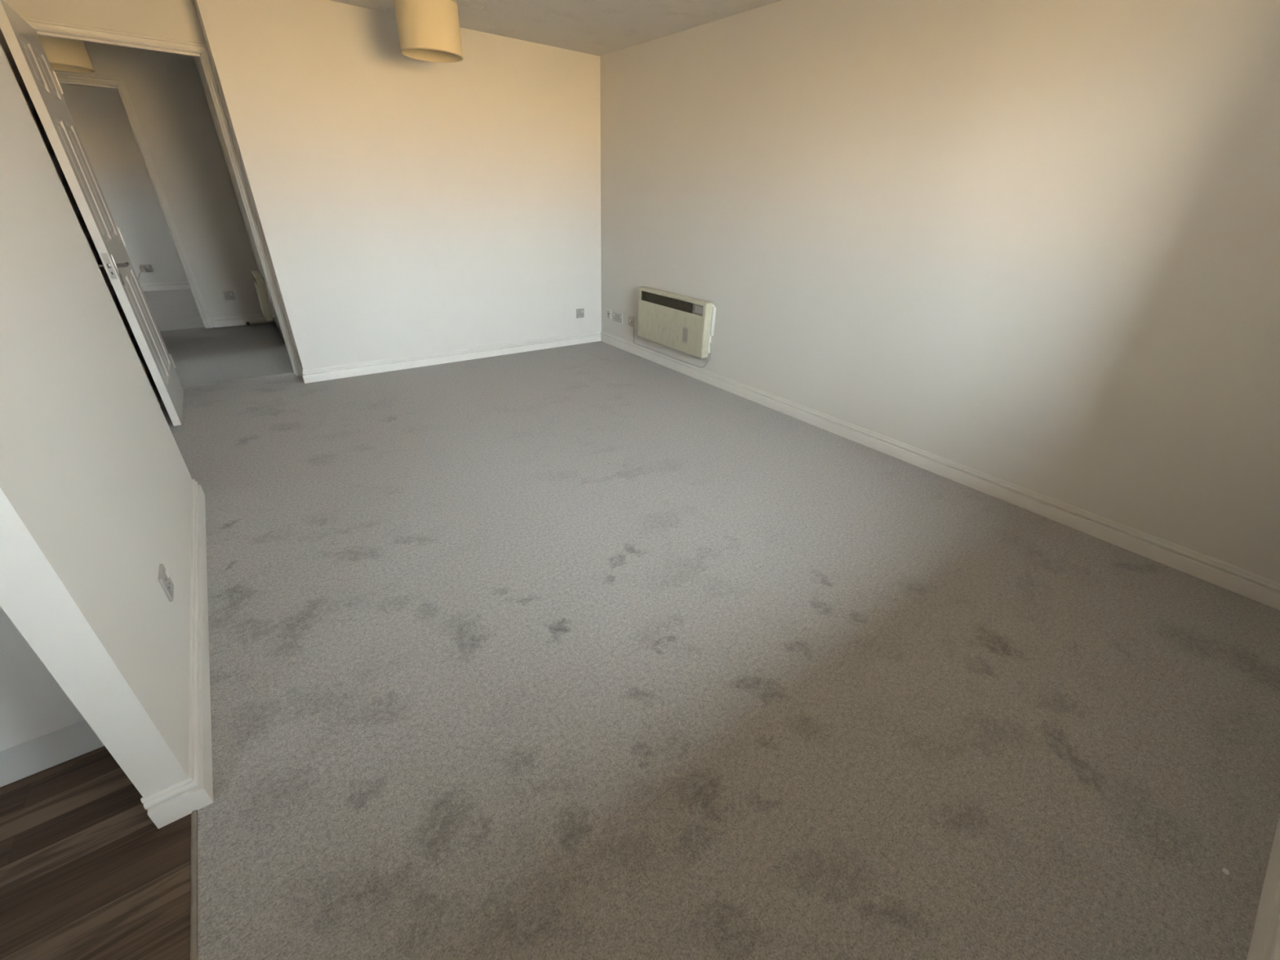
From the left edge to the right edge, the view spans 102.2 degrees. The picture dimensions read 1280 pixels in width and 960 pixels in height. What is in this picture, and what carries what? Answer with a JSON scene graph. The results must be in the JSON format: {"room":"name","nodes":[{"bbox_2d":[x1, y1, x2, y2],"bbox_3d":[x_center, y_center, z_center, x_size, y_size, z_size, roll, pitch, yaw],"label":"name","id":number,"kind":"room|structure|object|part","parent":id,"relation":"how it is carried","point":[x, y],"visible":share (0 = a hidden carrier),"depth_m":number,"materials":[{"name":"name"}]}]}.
{"room":"empty living room","nodes":[
{"label":"empty living room","id":0,"kind":"room"},
{"bbox_2d":[0,27,161,407],"bbox_3d":[-2.890,-1.254,2.498,0.100,2.420,1.985,-18,35,-32],"label":"wall","id":1,"kind":"structure","parent":0,"point":[4,45],"depth_m":2.96,"materials":[{"name":"paint"}]},
{"bbox_2d":[0,0,183,426],"bbox_3d":[-3.068,-1.374,2.988,0.148,2.012,0.784,-18,35,-32],"label":"panelled door","id":2,"kind":"structure","parent":1,"relation":"in","point":[42,84],"depth_m":2.79,"materials":[{"name":"paint"}]},
{"bbox_3d":[-2.945,-1.171,2.812,0.050,0.023,0.118,-18,35,-32],"label":"lever","id":3,"kind":"part","parent":2,"relation":"part of","materials":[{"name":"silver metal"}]},
{"bbox_3d":[-2.842,-1.144,2.764,0.023,0.130,0.002,-18,35,-32],"label":"latch plate","id":4,"kind":"part","parent":2,"relation":"part of","materials":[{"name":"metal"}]},
{"bbox_3d":[-2.858,-1.150,2.826,0.007,0.155,0.036,-18,35,-32],"label":"handle","id":5,"kind":"part","parent":2,"relation":"part of","materials":[{"name":"silver metal"}]},
{"bbox_3d":[-2.866,-1.197,2.865,0.050,0.023,0.118,-18,35,-32],"label":"lever","id":6,"kind":"part","parent":2,"relation":"part of","materials":[{"name":"silver metal"}]},
{"bbox_2d":[0,43,192,797],"bbox_3d":[-1.691,-0.527,1.253,0.307,2.420,1.760,-18,35,-32],"label":"wall partition","id":7,"kind":"structure","parent":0,"point":[96,482],"depth_m":1.23,"materials":[{"name":"paint"}]},
{"bbox_2d":[158,564,173,601],"bbox_3d":[-1.403,0.304,1.532,0.012,0.086,0.086,-18,35,-32],"label":"wall socket","id":8,"kind":"object","parent":7,"relation":"attached to","point":[164,579],"visible":1,"depth_m":1.52,"materials":[{"name":"white plastic"}]},
{"bbox_2d":[164,569,169,577],"bbox_3d":[-1.413,0.280,1.544,0.004,0.022,0.012,-18,35,-32],"label":"switch","id":9,"kind":"object","parent":8,"relation":"attached to","point":[166,574],"depth_m":1.54,"materials":[{"name":"white plastic"}]},
{"bbox_2d":[140,479,213,828],"bbox_3d":[-1.629,0.405,1.846,0.104,0.100,1.796,-18,35,-32],"label":"baseboard","id":10,"kind":"structure","parent":7,"relation":"attached to","point":[172,802],"depth_m":1.43,"materials":[{"name":"white paint"}]},
{"bbox_2d":[190,809,198,959],"bbox_3d":[-0.601,1.131,0.694,0.012,0.010,1.619,-18,35,-32],"label":"trim","id":11,"kind":"structure","parent":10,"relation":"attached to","point":[193,900],"depth_m":1.11,"materials":[{"name":"silver metal"}]},
{"bbox_2d":[3,0,206,44],"bbox_3d":[-3.062,-1.788,3.397,0.871,2.360,0.100,-18,35,-32],"label":"wall","id":12,"kind":"structure","parent":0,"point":[175,20],"depth_m":2.94,"materials":[{"name":"paint"}]},
{"bbox_2d":[59,82,186,283],"bbox_3d":[-7.205,-3.461,6.235,3.791,2.420,0.120,-18,35,-32],"label":"wall","id":13,"kind":"structure","parent":0,"point":[98,114],"depth_m":6.53,"materials":[{"name":"paint"}]},
{"bbox_2d":[137,266,146,279],"bbox_3d":[-6.715,-2.705,6.963,0.154,0.311,0.045,-18,35,-32],"label":"plug","id":14,"kind":"object","parent":13,"relation":"attached to","point":[141,268],"visible":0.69,"depth_m":6.92,"materials":[{"name":"plastic"}]},
{"bbox_2d":[139,264,153,271],"bbox_3d":[-6.656,-2.857,6.962,0.120,0.086,0.012,-18,35,-32],"label":"wall socket","id":15,"kind":"object","parent":13,"relation":"attached to","point":[148,268],"visible":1,"depth_m":6.97,"materials":[{"name":"white plastic"}]},
{"bbox_2d":[139,280,190,291],"bbox_3d":[-7.198,-2.470,6.716,3.591,0.100,0.018,-18,35,-32],"label":"baseboard","id":16,"kind":"structure","parent":13,"relation":"attached to","point":[171,285],"depth_m":7.13,"materials":[{"name":"white paint"}]},
{"bbox_2d":[52,40,274,327],"bbox_3d":[-5.435,-2.307,4.248,3.691,2.420,0.100,-18,35,-32],"label":"wall","id":17,"kind":"structure","parent":0,"point":[166,91],"depth_m":4.85,"materials":[{"name":"paint"}]},
{"bbox_2d":[52,70,212,328],"bbox_3d":[-4.817,-2.414,4.704,0.864,2.088,0.118,-18,35,-32],"label":"trim","id":18,"kind":"structure","parent":17,"relation":"attached to","point":[63,77],"depth_m":4.67,"materials":[{"name":"white paint"}]},
{"bbox_2d":[222,291,235,300],"bbox_3d":[-4.282,-1.921,5.381,0.086,0.086,0.012,-18,35,-32],"label":"wall socket","id":19,"kind":"object","parent":17,"relation":"attached to","point":[228,295],"visible":1,"depth_m":5.38,"materials":[{"name":"white plastic"}]},
{"bbox_2d":[211,313,271,327],"bbox_3d":[-4.253,-1.710,5.525,0.508,0.100,0.018,-18,35,-32],"label":"baseboard","id":20,"kind":"structure","parent":17,"relation":"attached to","point":[239,320],"depth_m":5.50,"materials":[{"name":"white paint"}]},
{"bbox_2d":[193,56,284,339],"bbox_3d":[-3.354,-2.350,4.463,0.100,2.420,2.050,-18,35,-32],"label":"wall","id":21,"kind":"structure","parent":0,"point":[197,60],"depth_m":4.65,"materials":[{"name":"paint"}]},
{"bbox_2d":[251,270,275,321],"bbox_3d":[-3.768,-1.851,5.175,0.107,0.412,0.570,-18,35,-32],"label":"heater","id":22,"kind":"object","parent":21,"relation":"attached to","point":[265,303],"visible":0.94,"depth_m":5.00,"materials":[{"name":"beige metal"}]},
{"bbox_2d":[272,318,283,338],"bbox_3d":[-3.399,-1.360,4.944,0.018,0.100,2.085,-18,35,-32],"label":"baseboard","id":23,"kind":"structure","parent":21,"relation":"attached to","point":[276,323],"depth_m":5.29,"materials":[{"name":"white paint"}]},
{"bbox_2d":[194,0,601,369],"bbox_3d":[-1.577,-2.203,4.311,2.709,2.420,0.400,-18,35,-32],"label":"wall","id":24,"kind":"structure","parent":0,"point":[404,206],"depth_m":3.92,"materials":[{"name":"paint"}]},
{"bbox_2d":[21,17,300,375],"bbox_3d":[-3.046,-1.664,3.470,0.836,2.074,0.118,-18,35,-32],"label":"door frame","id":25,"kind":"structure","parent":24,"relation":"attached to","point":[44,28],"depth_m":3.23,"materials":[{"name":"white paint"}]},
{"bbox_2d":[298,330,600,383],"bbox_3d":[-1.565,-1.193,4.760,2.709,0.100,0.233,-18,35,-32],"label":"baseboard","id":26,"kind":"structure","parent":24,"relation":"attached to","point":[315,375],"depth_m":4.51,"materials":[{"name":"white paint"}]},
{"bbox_2d":[576,308,584,318],"bbox_3d":[-0.597,-1.668,5.165,0.086,0.086,0.012,-18,35,-32],"label":"wall socket","id":27,"kind":"object","parent":24,"relation":"attached to","point":[580,312],"visible":1,"depth_m":5.16,"materials":[{"name":"white plastic"}]},
{"bbox_2d":[329,0,781,56],"bbox_3d":[-2.914,-2.816,2.701,6.550,0.120,10.945,-18,35,-32],"label":"ceiling","id":28,"kind":"structure","parent":0,"point":[599,28],"depth_m":3.38,"materials":[{"name":"white paint"}]},
{"bbox_2d":[38,35,95,72],"bbox_3d":[-4.005,-3.011,3.484,0.356,0.360,0.356,-18,35,-32],"label":"pendant light","id":29,"kind":"object","parent":28,"relation":"hanging from","point":[62,54],"visible":0.31,"depth_m":3.49,"materials":[{"name":"beige fabric"}]},
{"bbox_2d":[393,0,463,62],"bbox_3d":[-1.251,-2.704,3.053,0.356,0.310,0.356,-18,35,-32],"label":"pendant light","id":30,"kind":"object","parent":28,"relation":"hanging from","point":[428,30],"visible":1,"depth_m":2.96,"materials":[{"name":"beige fabric"}]},
{"bbox_2d":[0,288,1279,959],"bbox_3d":[-3.047,-0.688,3.909,6.300,0.060,10.465,-18,35,-32],"label":"floor","id":31,"kind":"structure","parent":0,"point":[597,650],"depth_m":1.56,"materials":[{"name":"grey carpet"}]},
{"bbox_2d":[0,605,104,786],"bbox_3d":[-1.725,0.279,1.268,0.600,0.868,0.633,-18,35,-32],"label":"wall","id":32,"kind":"structure","parent":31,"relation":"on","point":[41,728],"depth_m":1.25,"materials":[{"name":"paint"}]},
{"bbox_3d":[-1.560,0.335,1.048,0.596,0.740,0.019,-18,35,-32],"label":"door","id":33,"kind":"part","parent":32,"relation":"part of","materials":[{"name":"white paint"}]},
{"bbox_2d":[1222,867,1229,875],"bbox_3d":[1.371,0.917,1.208,0.020,0.006,0.012,-18,35,-32],"label":"lint fleck","id":34,"kind":"object","parent":31,"relation":"on","point":[1225,871],"visible":1,"depth_m":1.21,"materials":[{"name":"white fabric"}]},
{"bbox_2d":[600,0,1279,582],"bbox_3d":[1.238,-1.455,3.133,0.150,2.420,5.495,-18,35,-32],"label":"wall","id":35,"kind":"structure","parent":0,"point":[1033,245],"depth_m":2.46,"materials":[{"name":"paint"}]},
{"bbox_2d":[606,309,611,319],"bbox_3d":[-0.316,-1.670,5.205,0.012,0.086,0.080,-18,35,-32],"label":"outlet","id":36,"kind":"object","parent":35,"relation":"attached to","point":[608,312],"visible":1,"depth_m":5.20,"materials":[{"name":"white plastic"}]},
{"bbox_2d":[613,311,622,323],"bbox_3d":[-0.220,-1.602,5.093,0.012,0.086,0.152,-18,35,-32],"label":"double socket","id":37,"kind":"object","parent":35,"relation":"attached to","point":[617,317],"visible":1,"depth_m":5.09,"materials":[{"name":"white plastic"}]},
{"bbox_2d":[628,315,634,326],"bbox_3d":[-0.085,-1.514,4.934,0.014,0.086,0.086,-18,35,-32],"label":"outlet","id":38,"kind":"object","parent":35,"relation":"attached to","point":[631,320],"visible":1,"depth_m":4.92,"materials":[{"name":"plastic"}]},
{"bbox_2d":[631,286,715,368],"bbox_3d":[0.219,-1.343,4.478,0.105,0.546,1.109,-18,35,-32],"label":"heater","id":39,"kind":"object","parent":35,"relation":"attached to","point":[683,323],"visible":1,"depth_m":4.29,"materials":[{"name":"beige metal"}]},
{"bbox_2d":[640,290,693,313],"bbox_3d":[0.220,-1.500,4.336,0.019,0.081,0.683,-18,35,-32],"label":"grille","id":40,"kind":"object","parent":39,"relation":"attached to","point":[665,301],"depth_m":4.31,"materials":[{"name":"black metal"}]},
{"bbox_3d":[0.242,-1.216,4.571,0.016,0.236,1.109,-18,35,-32],"label":"power cord","id":41,"kind":"part","parent":39,"relation":"part of","materials":[{"name":"white plastic"}]},
{"bbox_3d":[0.462,-1.338,4.053,0.023,0.074,0.122,-18,35,-32],"label":"control panel","id":42,"kind":"part","parent":39,"relation":"part of","materials":[{"name":"grey plastic"}]},
{"bbox_2d":[600,330,1279,610],"bbox_3d":[1.086,-0.503,3.676,0.018,0.100,5.027,-18,35,-32],"label":"baseboard","id":43,"kind":"structure","parent":35,"relation":"attached to","point":[1258,588],"depth_m":2.67,"materials":[{"name":"white paint"}]},
{"bbox_3d":[0.636,0.297,-0.095,5.200,2.420,0.280,-18,35,-32],"label":"wall","id":44,"kind":"structure","parent":0,"visible":0},
{"bbox_2d":[1246,813,1279,959],"bbox_3d":[1.388,0.911,1.122,2.982,0.100,0.018,-18,35,-32],"label":"baseboard","id":45,"kind":"structure","parent":44,"relation":"attached to","point":[1264,944],"depth_m":1.10,"materials":[{"name":"white paint"}]}
]}

